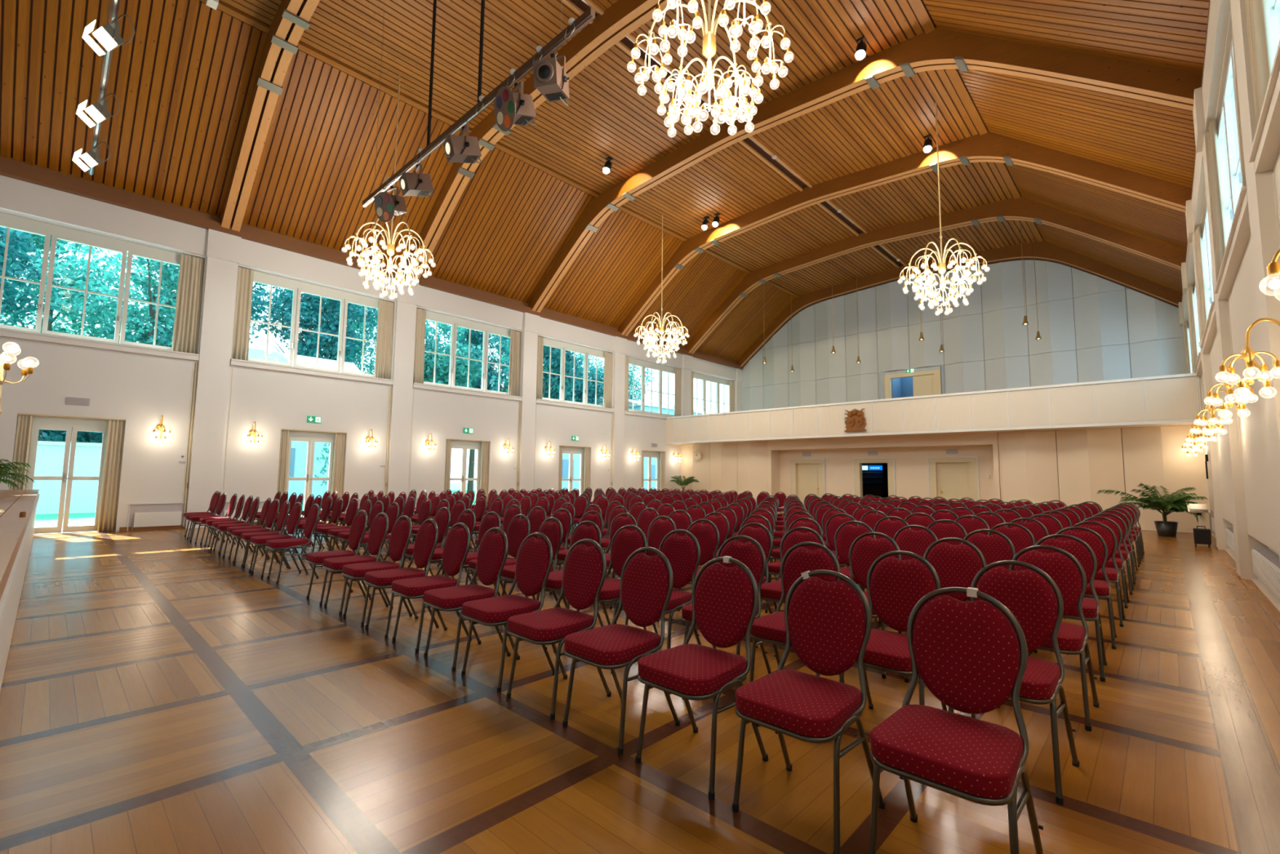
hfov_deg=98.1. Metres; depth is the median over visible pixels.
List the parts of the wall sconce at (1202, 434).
light bulb, light bulb, light bulb, arm, light bulb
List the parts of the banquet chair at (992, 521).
frame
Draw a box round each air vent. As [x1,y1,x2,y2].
[65,396,89,405]
[802,452,810,456]
[867,450,877,455]
[946,448,957,453]
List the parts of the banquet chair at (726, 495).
backrest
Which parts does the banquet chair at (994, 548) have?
frame, backrest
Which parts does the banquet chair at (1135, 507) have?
frame, backrest, leg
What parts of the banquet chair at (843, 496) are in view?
backrest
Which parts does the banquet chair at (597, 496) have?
backrest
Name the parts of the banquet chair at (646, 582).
leg, seat frame, leg, leg, frame, backrest, leg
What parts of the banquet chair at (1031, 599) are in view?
leg, leg, backrest, frame, seat frame, leg, leg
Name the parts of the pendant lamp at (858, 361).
cord, lamp shade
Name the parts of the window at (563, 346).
sash, frame, sash, sash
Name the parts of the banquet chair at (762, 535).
backrest, frame, leg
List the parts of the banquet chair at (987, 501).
backrest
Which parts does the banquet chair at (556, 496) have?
backrest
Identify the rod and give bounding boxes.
[1204,454,1208,478]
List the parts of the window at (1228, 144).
sash, handle, sash, sash, handle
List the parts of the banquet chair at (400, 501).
backrest, frame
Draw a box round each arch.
[219,0,319,231]
[404,0,676,279]
[528,26,1202,312]
[617,130,1191,336]
[684,195,1186,353]
[736,240,1182,369]
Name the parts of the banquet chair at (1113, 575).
backrest, frame, seat frame, leg, leg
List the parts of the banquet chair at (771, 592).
seat frame, leg, frame, backrest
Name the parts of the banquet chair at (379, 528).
leg, seat frame, leg, leg, frame, backrest, leg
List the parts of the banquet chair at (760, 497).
backrest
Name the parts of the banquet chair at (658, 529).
backrest, frame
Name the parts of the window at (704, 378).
sash, frame, sash, sash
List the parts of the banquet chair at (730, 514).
backrest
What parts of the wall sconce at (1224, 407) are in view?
light bulb, light bulb, light bulb, light bulb, light bulb, light bulb, light bulb, arm, light bulb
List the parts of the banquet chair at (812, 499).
backrest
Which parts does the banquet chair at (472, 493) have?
backrest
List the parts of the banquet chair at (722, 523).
backrest, frame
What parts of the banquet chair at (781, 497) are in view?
backrest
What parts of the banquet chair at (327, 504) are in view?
frame, backrest, leg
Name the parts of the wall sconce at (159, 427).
arm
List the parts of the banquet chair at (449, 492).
backrest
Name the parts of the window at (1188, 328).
sash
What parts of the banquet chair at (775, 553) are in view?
backrest, frame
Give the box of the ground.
[35,483,475,525]
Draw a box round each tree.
[0,226,64,328]
[0,231,148,343]
[25,242,179,346]
[37,426,102,443]
[155,275,280,343]
[250,288,377,365]
[287,302,377,374]
[314,442,329,486]
[357,320,472,379]
[423,320,489,387]
[443,333,510,359]
[447,327,510,492]
[488,345,583,401]
[490,335,552,398]
[548,350,591,397]
[564,357,629,404]
[574,352,654,400]
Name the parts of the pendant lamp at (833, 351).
cord, lamp shade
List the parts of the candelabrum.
stem, light bulb, light bulb, light bulb, light bulb, light bulb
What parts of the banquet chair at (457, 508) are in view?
backrest, frame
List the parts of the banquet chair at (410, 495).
backrest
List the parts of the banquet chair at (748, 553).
leg, seat frame, leg, backrest, frame, leg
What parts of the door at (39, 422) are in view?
handle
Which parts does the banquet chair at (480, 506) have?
backrest, frame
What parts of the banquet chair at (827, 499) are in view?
backrest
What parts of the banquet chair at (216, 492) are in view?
leg, backrest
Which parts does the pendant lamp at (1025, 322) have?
cord, lamp shade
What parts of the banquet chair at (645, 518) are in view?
backrest, frame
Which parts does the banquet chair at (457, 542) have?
leg, seat frame, leg, leg, frame, backrest, leg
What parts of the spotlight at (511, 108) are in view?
tilt knob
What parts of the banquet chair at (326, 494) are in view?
backrest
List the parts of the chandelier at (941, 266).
arm, arm, arm, rod, arm, arm, arm, arm, arm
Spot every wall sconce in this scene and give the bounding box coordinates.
[151,414,170,442]
[247,421,262,445]
[364,428,377,450]
[424,432,437,453]
[502,437,514,454]
[544,440,554,456]
[600,444,609,458]
[631,446,639,459]
[672,448,681,462]
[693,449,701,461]
[1180,433,1205,457]
[1182,424,1207,453]
[1185,418,1217,449]
[1189,403,1223,442]
[1193,389,1242,435]
[1204,356,1263,419]
[1215,317,1279,400]
[1258,248,1279,301]
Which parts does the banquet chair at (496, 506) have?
backrest, frame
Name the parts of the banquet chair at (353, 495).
backrest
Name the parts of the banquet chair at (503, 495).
backrest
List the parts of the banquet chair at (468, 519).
seat frame, backrest, frame, leg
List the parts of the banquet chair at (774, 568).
leg, seat frame, backrest, frame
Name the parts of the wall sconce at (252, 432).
arm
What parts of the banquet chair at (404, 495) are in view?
backrest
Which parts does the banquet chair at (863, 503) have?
backrest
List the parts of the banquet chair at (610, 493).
backrest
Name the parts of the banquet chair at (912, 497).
backrest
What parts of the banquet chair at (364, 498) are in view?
backrest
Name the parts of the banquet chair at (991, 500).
backrest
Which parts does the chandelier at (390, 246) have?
arm, arm, arm, arm, arm, rod, arm, arm, arm, arm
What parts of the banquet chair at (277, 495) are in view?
backrest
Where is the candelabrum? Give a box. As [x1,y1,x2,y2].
[0,342,39,512]
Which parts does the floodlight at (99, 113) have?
barn door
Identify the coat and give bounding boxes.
[844,408,866,431]
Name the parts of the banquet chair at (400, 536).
leg, seat frame, leg, leg, frame, backrest, leg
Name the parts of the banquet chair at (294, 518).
leg, seat frame, leg, leg, frame, backrest, leg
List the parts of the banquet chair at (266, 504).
leg, frame, backrest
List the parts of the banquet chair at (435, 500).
backrest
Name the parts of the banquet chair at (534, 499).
backrest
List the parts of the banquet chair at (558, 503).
backrest, frame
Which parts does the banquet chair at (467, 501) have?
backrest, frame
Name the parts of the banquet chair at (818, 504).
backrest, frame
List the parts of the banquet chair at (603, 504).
backrest, frame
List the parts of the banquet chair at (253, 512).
leg, leg, frame, backrest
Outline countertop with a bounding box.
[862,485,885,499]
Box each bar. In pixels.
[88,0,120,174]
[362,0,595,207]
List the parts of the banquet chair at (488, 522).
leg, frame, backrest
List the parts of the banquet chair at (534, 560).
leg, seat frame, leg, leg, frame, backrest, leg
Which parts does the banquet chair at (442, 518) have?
backrest, frame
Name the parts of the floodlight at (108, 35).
barn door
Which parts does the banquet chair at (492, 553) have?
leg, seat frame, leg, leg, frame, backrest, leg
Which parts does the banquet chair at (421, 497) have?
frame, backrest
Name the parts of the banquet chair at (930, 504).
frame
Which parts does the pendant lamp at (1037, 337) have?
cord, lamp shade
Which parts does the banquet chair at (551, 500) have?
backrest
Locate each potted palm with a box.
[0,458,35,489]
[0,462,19,489]
[0,462,31,479]
[670,475,699,491]
[1097,482,1207,537]
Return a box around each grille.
[1226,527,1233,533]
[1253,547,1279,568]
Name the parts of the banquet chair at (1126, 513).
backrest, frame, leg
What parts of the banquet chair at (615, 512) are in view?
frame, backrest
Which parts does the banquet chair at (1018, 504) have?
frame, backrest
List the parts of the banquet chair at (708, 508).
backrest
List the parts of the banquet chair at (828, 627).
leg, leg, seat frame, frame, backrest, leg, leg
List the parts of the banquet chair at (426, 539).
leg, seat frame, leg, leg, frame, backrest, leg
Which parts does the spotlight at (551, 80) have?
tilt knob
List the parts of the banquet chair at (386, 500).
backrest, frame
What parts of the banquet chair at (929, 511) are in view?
backrest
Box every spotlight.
[373,184,407,222]
[398,161,433,197]
[443,124,481,163]
[493,80,536,131]
[533,52,569,106]
[602,156,613,173]
[701,216,709,230]
[712,213,719,226]
[854,35,866,60]
[923,133,932,152]
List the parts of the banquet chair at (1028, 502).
backrest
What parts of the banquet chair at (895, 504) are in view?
backrest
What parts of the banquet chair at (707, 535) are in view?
backrest, frame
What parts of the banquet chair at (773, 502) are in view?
backrest, frame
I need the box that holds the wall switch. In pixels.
[985,474,990,479]
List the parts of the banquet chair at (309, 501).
frame, backrest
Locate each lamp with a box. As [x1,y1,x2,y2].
[80,153,97,166]
[84,106,104,122]
[93,27,115,50]
[762,284,766,363]
[790,295,794,371]
[831,280,835,353]
[856,278,860,363]
[917,235,924,340]
[937,257,944,352]
[1020,223,1029,325]
[1032,234,1041,339]
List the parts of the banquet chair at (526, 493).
backrest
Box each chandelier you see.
[341,75,435,300]
[626,0,793,137]
[634,214,689,362]
[898,101,990,315]
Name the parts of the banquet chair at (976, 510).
frame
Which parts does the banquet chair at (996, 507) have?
backrest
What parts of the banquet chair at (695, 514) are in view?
frame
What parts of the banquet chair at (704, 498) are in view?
backrest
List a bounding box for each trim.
[0,154,742,368]
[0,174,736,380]
[0,328,199,360]
[182,362,195,502]
[222,367,233,493]
[230,358,393,385]
[383,386,389,496]
[408,389,414,493]
[413,382,522,400]
[515,402,519,492]
[517,312,540,493]
[533,404,537,491]
[536,398,614,412]
[560,0,906,268]
[609,426,611,488]
[611,336,626,492]
[624,410,671,418]
[681,354,693,415]
[735,368,742,411]
[767,432,1000,507]
[891,376,913,398]
[1178,302,1187,373]
[1181,262,1194,373]
[1182,0,1210,297]
[1182,0,1230,322]
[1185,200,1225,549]
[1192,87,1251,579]
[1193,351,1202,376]
[1200,301,1217,353]
[1202,424,1209,507]
[1208,355,1222,518]
[1214,186,1250,300]
[1227,302,1248,534]
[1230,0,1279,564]
[1248,39,1279,173]
[1268,547,1279,555]
[1272,172,1279,248]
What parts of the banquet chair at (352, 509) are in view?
leg, leg, frame, backrest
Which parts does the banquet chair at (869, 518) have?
backrest, frame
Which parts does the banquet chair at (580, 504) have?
backrest, frame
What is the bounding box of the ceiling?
[0,0,1208,361]
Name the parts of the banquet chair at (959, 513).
backrest, frame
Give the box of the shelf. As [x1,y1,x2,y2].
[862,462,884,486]
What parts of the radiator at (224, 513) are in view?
panel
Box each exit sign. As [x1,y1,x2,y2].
[306,415,321,422]
[463,427,473,433]
[571,435,578,440]
[906,368,914,373]
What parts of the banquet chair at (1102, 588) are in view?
backrest, frame, seat frame, leg, leg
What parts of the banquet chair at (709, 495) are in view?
backrest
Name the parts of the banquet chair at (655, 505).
frame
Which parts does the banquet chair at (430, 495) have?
backrest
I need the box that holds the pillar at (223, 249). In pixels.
[182,228,241,528]
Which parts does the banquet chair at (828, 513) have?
backrest, frame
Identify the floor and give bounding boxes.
[0,511,1279,853]
[673,422,1203,444]
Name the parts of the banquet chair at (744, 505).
backrest, frame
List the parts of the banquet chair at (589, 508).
backrest, frame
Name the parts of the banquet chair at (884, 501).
backrest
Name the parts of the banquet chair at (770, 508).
backrest, frame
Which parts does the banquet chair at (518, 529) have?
leg, backrest, frame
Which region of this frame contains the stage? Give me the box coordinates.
[0,488,39,690]
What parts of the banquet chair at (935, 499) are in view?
backrest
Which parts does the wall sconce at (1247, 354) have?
light bulb, light bulb, light bulb, light bulb, light bulb, arm, light bulb, light bulb, light bulb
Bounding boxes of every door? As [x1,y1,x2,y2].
[13,413,124,533]
[282,429,342,519]
[449,439,481,503]
[561,445,584,495]
[644,450,662,490]
[789,458,826,503]
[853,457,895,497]
[884,368,942,399]
[927,456,979,502]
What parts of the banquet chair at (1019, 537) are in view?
frame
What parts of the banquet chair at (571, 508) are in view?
backrest, frame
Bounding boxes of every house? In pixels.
[32,440,102,514]
[248,347,360,502]
[561,453,579,490]
[596,396,715,489]
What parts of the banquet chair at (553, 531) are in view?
leg, seat frame, backrest, frame, leg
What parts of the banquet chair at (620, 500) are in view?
backrest, frame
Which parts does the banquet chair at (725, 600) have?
leg, leg, seat frame, leg, frame, backrest, leg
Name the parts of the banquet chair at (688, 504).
backrest, frame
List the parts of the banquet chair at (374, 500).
backrest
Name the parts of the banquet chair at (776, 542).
backrest, frame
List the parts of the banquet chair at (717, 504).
frame, backrest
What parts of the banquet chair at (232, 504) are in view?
leg, leg, frame, backrest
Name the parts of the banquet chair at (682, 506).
backrest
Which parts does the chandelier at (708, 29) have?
light bulb, light bulb, light bulb, light bulb, light bulb, light bulb, light bulb, light bulb, light bulb, light bulb, light bulb, light bulb, light bulb, light bulb, light bulb, light bulb, light bulb, light bulb, light bulb, light bulb, light bulb, light bulb, light bulb, arm, light bulb, light bulb, light bulb, light bulb, light bulb, light bulb, light bulb, light bulb, light bulb, light bulb, arm, light bulb, arm, light bulb, light bulb, light bulb, light bulb, light bulb, light bulb, light bulb, arm, arm, rod, arm, light bulb, light bulb, light bulb, light bulb, light bulb, light bulb, light bulb, arm, arm, light bulb, light bulb, light bulb, light bulb, light bulb, light bulb, light bulb, light bulb, light bulb, light bulb, light bulb, light bulb, light bulb, arm, light bulb, light bulb, light bulb, light bulb, light bulb, light bulb, light bulb, light bulb, light bulb, light bulb, light bulb, light bulb, light bulb, light bulb, light bulb, light bulb, light bulb, light bulb, light bulb, light bulb, light bulb, light bulb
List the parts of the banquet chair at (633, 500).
backrest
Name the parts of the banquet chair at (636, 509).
backrest, frame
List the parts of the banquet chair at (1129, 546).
backrest, frame, leg, leg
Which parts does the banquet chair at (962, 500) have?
backrest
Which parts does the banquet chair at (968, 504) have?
backrest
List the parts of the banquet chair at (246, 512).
leg, leg, frame, backrest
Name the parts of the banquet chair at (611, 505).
frame, backrest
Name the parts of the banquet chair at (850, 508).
frame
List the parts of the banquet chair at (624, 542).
leg, seat frame, leg, frame, backrest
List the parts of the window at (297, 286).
sash, frame, sash, sash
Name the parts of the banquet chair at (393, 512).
backrest, frame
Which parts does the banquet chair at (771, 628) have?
leg, seat frame, leg, frame, backrest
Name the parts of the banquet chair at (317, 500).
backrest, frame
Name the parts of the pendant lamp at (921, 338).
cord, lamp shade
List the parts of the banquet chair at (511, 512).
backrest, frame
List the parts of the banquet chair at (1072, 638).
backrest, frame, seat frame, leg, leg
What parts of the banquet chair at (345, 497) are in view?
backrest, frame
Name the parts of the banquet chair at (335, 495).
backrest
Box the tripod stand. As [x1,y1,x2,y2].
[1186,503,1212,544]
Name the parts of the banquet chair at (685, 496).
backrest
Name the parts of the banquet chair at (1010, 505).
backrest, frame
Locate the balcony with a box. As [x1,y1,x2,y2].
[665,373,1204,444]
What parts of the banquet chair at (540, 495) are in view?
backrest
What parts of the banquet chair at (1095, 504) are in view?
backrest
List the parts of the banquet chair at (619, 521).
leg, frame, backrest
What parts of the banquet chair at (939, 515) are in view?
frame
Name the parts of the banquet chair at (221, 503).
leg, leg, frame, backrest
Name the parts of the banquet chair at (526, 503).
backrest, frame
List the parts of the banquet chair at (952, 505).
backrest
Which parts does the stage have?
rail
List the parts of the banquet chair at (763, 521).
frame, backrest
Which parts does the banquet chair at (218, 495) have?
leg, frame, backrest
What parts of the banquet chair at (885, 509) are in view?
frame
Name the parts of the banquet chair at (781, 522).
backrest, frame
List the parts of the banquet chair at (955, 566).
leg, backrest, frame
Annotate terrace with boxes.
[34,515,302,533]
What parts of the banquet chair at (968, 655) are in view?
leg, leg, seat frame, frame, backrest, leg, leg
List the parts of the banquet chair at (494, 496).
backrest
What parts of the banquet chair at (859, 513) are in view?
frame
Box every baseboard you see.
[119,514,431,531]
[1214,545,1240,578]
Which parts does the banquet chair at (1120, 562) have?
backrest, frame, leg, leg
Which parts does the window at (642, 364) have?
sash, frame, sash, sash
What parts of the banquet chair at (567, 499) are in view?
backrest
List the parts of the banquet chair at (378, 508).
frame, backrest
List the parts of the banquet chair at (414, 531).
backrest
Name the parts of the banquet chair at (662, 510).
frame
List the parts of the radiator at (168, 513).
panel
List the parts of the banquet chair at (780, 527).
frame, backrest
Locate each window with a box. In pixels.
[0,212,204,350]
[248,271,378,377]
[423,311,510,395]
[542,337,604,407]
[628,357,674,416]
[693,372,729,414]
[1188,328,1192,373]
[1193,284,1200,351]
[1201,205,1213,313]
[1217,36,1243,241]
[1268,0,1279,58]
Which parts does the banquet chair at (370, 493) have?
backrest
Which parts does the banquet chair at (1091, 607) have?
backrest, frame, seat frame, leg, leg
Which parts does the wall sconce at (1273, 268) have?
light bulb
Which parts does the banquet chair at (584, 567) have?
leg, seat frame, leg, leg, frame, backrest, leg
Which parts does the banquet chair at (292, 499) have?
backrest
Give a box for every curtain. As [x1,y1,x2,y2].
[9,414,33,489]
[97,419,124,531]
[171,253,204,354]
[231,266,253,360]
[276,429,289,513]
[330,432,345,511]
[373,299,393,379]
[413,307,426,383]
[444,439,451,493]
[480,441,488,505]
[507,329,520,395]
[536,336,543,399]
[558,445,562,490]
[583,447,589,491]
[603,351,612,408]
[624,356,628,410]
[641,450,644,488]
[660,451,664,490]
[674,368,680,416]
[691,371,693,414]
[728,380,734,412]
[1184,320,1191,373]
[1188,284,1198,367]
[1195,226,1208,334]
[1207,118,1226,272]
[1211,266,1214,301]
[1230,5,1246,186]
[1244,0,1274,128]
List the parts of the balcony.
reeded panel, reeded panel, reeded panel, reeded panel, reeded panel, reeded panel, reeded panel, reeded panel, reeded panel, reeded panel, reeded panel, reeded panel, handrail, rail, reeded panel, reeded panel, reeded panel, reeded panel, reeded panel, reeded panel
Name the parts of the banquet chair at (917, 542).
leg, backrest, frame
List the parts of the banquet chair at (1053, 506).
backrest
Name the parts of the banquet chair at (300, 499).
backrest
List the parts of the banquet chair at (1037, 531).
backrest, frame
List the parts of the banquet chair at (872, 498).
backrest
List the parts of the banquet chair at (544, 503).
backrest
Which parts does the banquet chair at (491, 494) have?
backrest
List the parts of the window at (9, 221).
sash, sash, frame, sash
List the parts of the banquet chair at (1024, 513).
frame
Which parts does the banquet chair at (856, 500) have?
backrest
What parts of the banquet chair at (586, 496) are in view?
frame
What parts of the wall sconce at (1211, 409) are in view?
light bulb, light bulb, light bulb, light bulb, light bulb, light bulb, arm, light bulb, wall plate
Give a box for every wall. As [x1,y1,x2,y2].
[0,208,735,531]
[680,425,1211,533]
[741,259,1186,410]
[779,445,995,507]
[884,462,888,499]
[1187,10,1279,612]
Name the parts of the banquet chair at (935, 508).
frame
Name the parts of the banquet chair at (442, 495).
backrest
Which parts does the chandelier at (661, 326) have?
arm, arm, rod, arm, arm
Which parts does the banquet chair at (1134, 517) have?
backrest, frame, leg, leg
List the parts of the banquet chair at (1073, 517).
frame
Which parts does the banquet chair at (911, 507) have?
frame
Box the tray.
[1186,503,1210,513]
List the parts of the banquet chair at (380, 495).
backrest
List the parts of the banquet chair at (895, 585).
leg, leg, seat frame, backrest, frame, leg, leg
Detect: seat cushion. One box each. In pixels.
[183,511,213,516]
[185,513,213,518]
[188,515,220,520]
[199,516,231,522]
[205,518,238,524]
[212,520,246,527]
[217,523,252,529]
[226,525,264,533]
[231,528,272,536]
[240,531,282,539]
[250,534,294,543]
[266,537,311,547]
[297,521,326,528]
[302,523,337,530]
[305,550,358,563]
[315,525,350,533]
[323,555,377,569]
[328,513,346,519]
[328,528,350,535]
[337,530,369,538]
[338,515,345,520]
[342,560,401,577]
[361,534,390,542]
[364,567,427,585]
[391,575,457,595]
[405,543,443,554]
[410,516,435,521]
[411,524,421,528]
[411,527,419,533]
[423,584,495,608]
[431,547,444,559]
[462,595,541,622]
[463,551,477,564]
[468,556,515,568]
[474,524,479,529]
[501,564,553,578]
[507,607,593,640]
[545,569,563,588]
[556,549,568,559]
[563,535,571,543]
[564,623,660,664]
[573,518,581,523]
[598,577,620,599]
[600,537,609,547]
[601,528,609,535]
[604,553,609,566]
[637,644,746,695]
[666,589,691,610]
[681,603,758,620]
[689,566,701,582]
[735,669,862,737]
[750,611,791,644]
[760,580,786,599]
[768,561,781,573]
[770,548,780,557]
[772,537,782,546]
[773,530,785,537]
[774,524,785,530]
[775,520,784,524]
[776,515,784,520]
[823,541,835,551]
[827,551,844,564]
[835,566,858,583]
[855,590,876,614]
[862,628,911,671]
[870,704,1022,798]
[1019,656,1060,699]
[1042,622,1085,650]
[1066,597,1097,617]
[1084,579,1109,595]
[1093,567,1117,580]
[1105,557,1122,568]
[1111,549,1128,559]
[1116,542,1131,551]
[1121,537,1132,543]
[1125,533,1136,539]
[1130,529,1137,535]
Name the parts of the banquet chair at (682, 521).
frame, backrest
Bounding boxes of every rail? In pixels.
[17,413,125,420]
[280,428,346,433]
[446,438,490,441]
[559,444,591,447]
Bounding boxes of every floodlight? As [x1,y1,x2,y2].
[72,142,111,171]
[76,93,119,127]
[82,13,135,55]
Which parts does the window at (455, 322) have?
sash, frame, sash, sash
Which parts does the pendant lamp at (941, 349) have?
cord, lamp shade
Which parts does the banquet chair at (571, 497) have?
backrest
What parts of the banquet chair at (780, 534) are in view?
backrest, frame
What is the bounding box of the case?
[1192,525,1211,546]
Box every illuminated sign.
[862,465,867,470]
[868,465,882,470]
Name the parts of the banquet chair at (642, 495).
backrest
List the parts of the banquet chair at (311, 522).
leg, leg, seat frame, leg, leg, frame, backrest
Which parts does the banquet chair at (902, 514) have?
frame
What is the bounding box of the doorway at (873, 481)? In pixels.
[862,462,885,499]
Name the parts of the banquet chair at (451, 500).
backrest, frame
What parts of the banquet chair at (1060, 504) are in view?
frame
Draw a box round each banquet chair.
[183,490,218,537]
[185,491,221,540]
[188,492,226,543]
[198,493,237,546]
[205,493,244,549]
[211,495,253,552]
[216,496,259,557]
[226,497,271,560]
[231,498,279,565]
[240,500,289,571]
[249,502,302,577]
[252,490,280,531]
[255,491,288,534]
[265,492,297,534]
[265,503,319,582]
[271,493,303,537]
[281,493,314,544]
[284,494,322,550]
[293,496,332,553]
[301,490,330,522]
[302,497,342,552]
[305,510,367,604]
[315,497,358,551]
[318,491,337,524]
[318,491,349,535]
[322,512,388,614]
[327,492,358,535]
[328,499,371,555]
[336,493,368,540]
[337,500,383,560]
[342,493,377,527]
[342,515,412,625]
[346,489,374,511]
[356,502,399,562]
[357,490,383,511]
[364,518,439,638]
[366,494,390,544]
[367,495,404,549]
[386,491,395,505]
[388,497,415,555]
[391,522,471,653]
[398,491,406,513]
[400,493,426,524]
[401,492,415,536]
[401,506,450,576]
[402,489,426,524]
[403,489,416,524]
[408,498,448,559]
[410,493,440,524]
[410,497,431,541]
[413,490,435,524]
[423,527,511,671]
[424,509,475,584]
[426,494,455,529]
[429,491,447,516]
[431,491,459,516]
[436,495,471,546]
[437,500,465,566]
[445,488,451,497]
[446,511,500,595]
[448,489,474,528]
[455,489,463,502]
[461,532,555,692]
[462,492,471,504]
[467,490,485,513]
[468,514,530,596]
[469,488,484,508]
[471,493,501,540]
[471,497,486,547]
[472,491,497,511]
[473,497,502,533]
[474,493,486,536]
[475,504,521,558]
[484,492,510,515]
[486,488,497,506]
[486,489,507,510]
[499,498,520,533]
[500,492,524,517]
[500,494,514,519]
[500,495,531,524]
[500,516,563,607]
[506,538,611,719]
[507,488,515,497]
[507,506,546,586]
[511,489,520,498]
[520,488,526,494]
[523,490,532,497]
[528,491,546,513]
[528,493,538,515]
[530,488,537,495]
[534,496,549,514]
[536,520,603,626]
[542,489,550,496]
[542,493,555,516]
[544,508,572,592]
[546,494,570,520]
[547,492,560,515]
[548,488,555,494]
[548,492,574,529]
[549,510,603,594]
[551,497,568,549]
[551,502,574,566]
[558,488,565,497]
[558,503,601,570]
[562,546,679,755]
[566,490,575,500]
[570,488,578,498]
[570,495,587,533]
[573,493,589,527]
[577,493,604,518]
[577,496,608,537]
[577,524,647,630]
[582,491,591,506]
[595,492,605,528]
[600,505,628,573]
[601,501,622,553]
[602,494,624,527]
[604,512,637,608]
[605,487,613,497]
[606,490,617,528]
[608,492,620,503]
[608,502,648,537]
[613,507,659,578]
[617,488,626,494]
[617,515,679,610]
[620,489,630,506]
[623,491,633,509]
[625,528,701,648]
[626,493,638,511]
[627,492,647,512]
[628,495,644,513]
[635,490,644,495]
[635,555,768,799]
[643,493,656,506]
[646,499,662,511]
[646,509,692,588]
[648,490,657,496]
[653,492,664,502]
[656,519,719,627]
[657,503,675,520]
[660,494,674,506]
[663,491,672,497]
[671,493,683,503]
[671,500,687,513]
[672,490,681,495]
[678,511,728,590]
[680,492,690,501]
[681,535,771,697]
[683,497,697,508]
[685,505,706,523]
[688,490,697,496]
[688,493,702,504]
[695,502,715,515]
[696,493,707,504]
[702,491,713,501]
[704,498,721,511]
[711,490,719,495]
[711,493,724,501]
[712,497,728,510]
[713,506,737,551]
[719,492,730,504]
[724,491,734,504]
[724,502,744,540]
[728,490,737,501]
[731,500,747,533]
[732,569,885,853]
[735,522,773,613]
[736,493,749,502]
[736,497,752,517]
[740,514,771,582]
[742,496,756,511]
[749,508,776,580]
[749,541,844,683]
[754,504,776,561]
[755,492,768,507]
[755,526,825,648]
[757,501,777,548]
[760,498,778,548]
[764,495,778,516]
[764,497,777,520]
[764,517,822,613]
[769,506,808,563]
[769,511,814,582]
[773,500,804,549]
[773,502,806,549]
[774,491,786,513]
[775,497,800,525]
[776,496,798,520]
[777,494,799,516]
[804,493,818,505]
[804,495,819,511]
[807,497,822,512]
[808,498,826,516]
[813,501,832,532]
[815,504,839,541]
[821,493,834,500]
[822,507,848,551]
[824,494,838,503]
[825,513,860,587]
[828,496,843,504]
[832,497,849,507]
[834,520,881,622]
[836,499,857,511]
[839,550,947,711]
[841,493,853,499]
[843,502,864,516]
[846,510,889,567]
[847,495,860,502]
[848,531,902,678]
[850,497,866,502]
[852,506,877,525]
[857,498,875,509]
[860,515,911,589]
[862,494,875,501]
[866,501,886,510]
[867,495,883,503]
[868,586,1043,853]
[874,524,937,628]
[875,503,897,516]
[876,497,893,506]
[885,495,899,500]
[885,499,904,507]
[886,507,912,524]
[893,496,907,502]
[897,502,916,513]
[903,512,935,530]
[904,498,920,505]
[904,537,986,682]
[908,495,922,501]
[911,505,936,516]
[916,501,934,508]
[920,497,935,503]
[927,519,968,545]
[929,509,958,524]
[931,503,952,513]
[933,496,946,502]
[933,499,950,506]
[946,498,963,504]
[947,502,968,510]
[948,506,975,519]
[948,560,1079,804]
[954,515,989,537]
[959,497,974,503]
[961,528,1015,601]
[962,500,982,510]
[968,505,992,515]
[972,511,1006,534]
[974,499,993,506]
[979,502,1004,512]
[986,522,1035,568]
[988,497,1004,506]
[991,508,1022,525]
[996,502,1017,512]
[998,545,1099,731]
[1005,500,1026,510]
[1005,506,1034,522]
[1006,517,1048,570]
[1014,498,1033,506]
[1017,504,1044,517]
[1025,514,1063,539]
[1027,533,1106,681]
[1028,502,1053,513]
[1037,501,1059,511]
[1037,511,1071,531]
[1046,500,1066,510]
[1049,508,1080,530]
[1052,526,1116,649]
[1057,506,1086,522]
[1063,520,1125,626]
[1066,504,1093,520]
[1075,502,1099,515]
[1081,501,1102,511]
[1082,516,1129,608]
[1088,512,1133,595]
[1097,510,1136,583]
[1102,507,1137,572]
[1108,505,1141,566]
[1114,503,1142,559]
[1117,502,1144,555]
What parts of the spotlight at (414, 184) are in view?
tilt knob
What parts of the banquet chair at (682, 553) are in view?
leg, leg, leg, seat frame, backrest, frame, leg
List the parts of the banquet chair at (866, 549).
seat frame, backrest, frame, leg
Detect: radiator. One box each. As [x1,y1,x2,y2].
[127,502,186,530]
[217,500,265,522]
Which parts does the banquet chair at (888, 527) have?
backrest, frame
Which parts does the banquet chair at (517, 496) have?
backrest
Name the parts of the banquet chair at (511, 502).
backrest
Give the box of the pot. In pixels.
[1154,520,1177,537]
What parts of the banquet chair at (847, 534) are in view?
backrest, frame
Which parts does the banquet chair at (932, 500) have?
backrest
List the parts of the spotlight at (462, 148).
tilt knob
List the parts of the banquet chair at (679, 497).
backrest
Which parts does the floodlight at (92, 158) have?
barn door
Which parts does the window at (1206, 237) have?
sash, sash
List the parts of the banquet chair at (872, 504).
backrest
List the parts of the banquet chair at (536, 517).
backrest, frame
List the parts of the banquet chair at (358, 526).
leg, seat frame, leg, leg, frame, backrest, leg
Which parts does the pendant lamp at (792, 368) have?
cord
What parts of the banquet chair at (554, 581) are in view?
leg, seat frame, leg, backrest, frame, leg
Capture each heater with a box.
[1211,516,1214,532]
[1225,527,1235,552]
[1251,547,1279,599]
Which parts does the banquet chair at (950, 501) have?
backrest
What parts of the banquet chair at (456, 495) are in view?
backrest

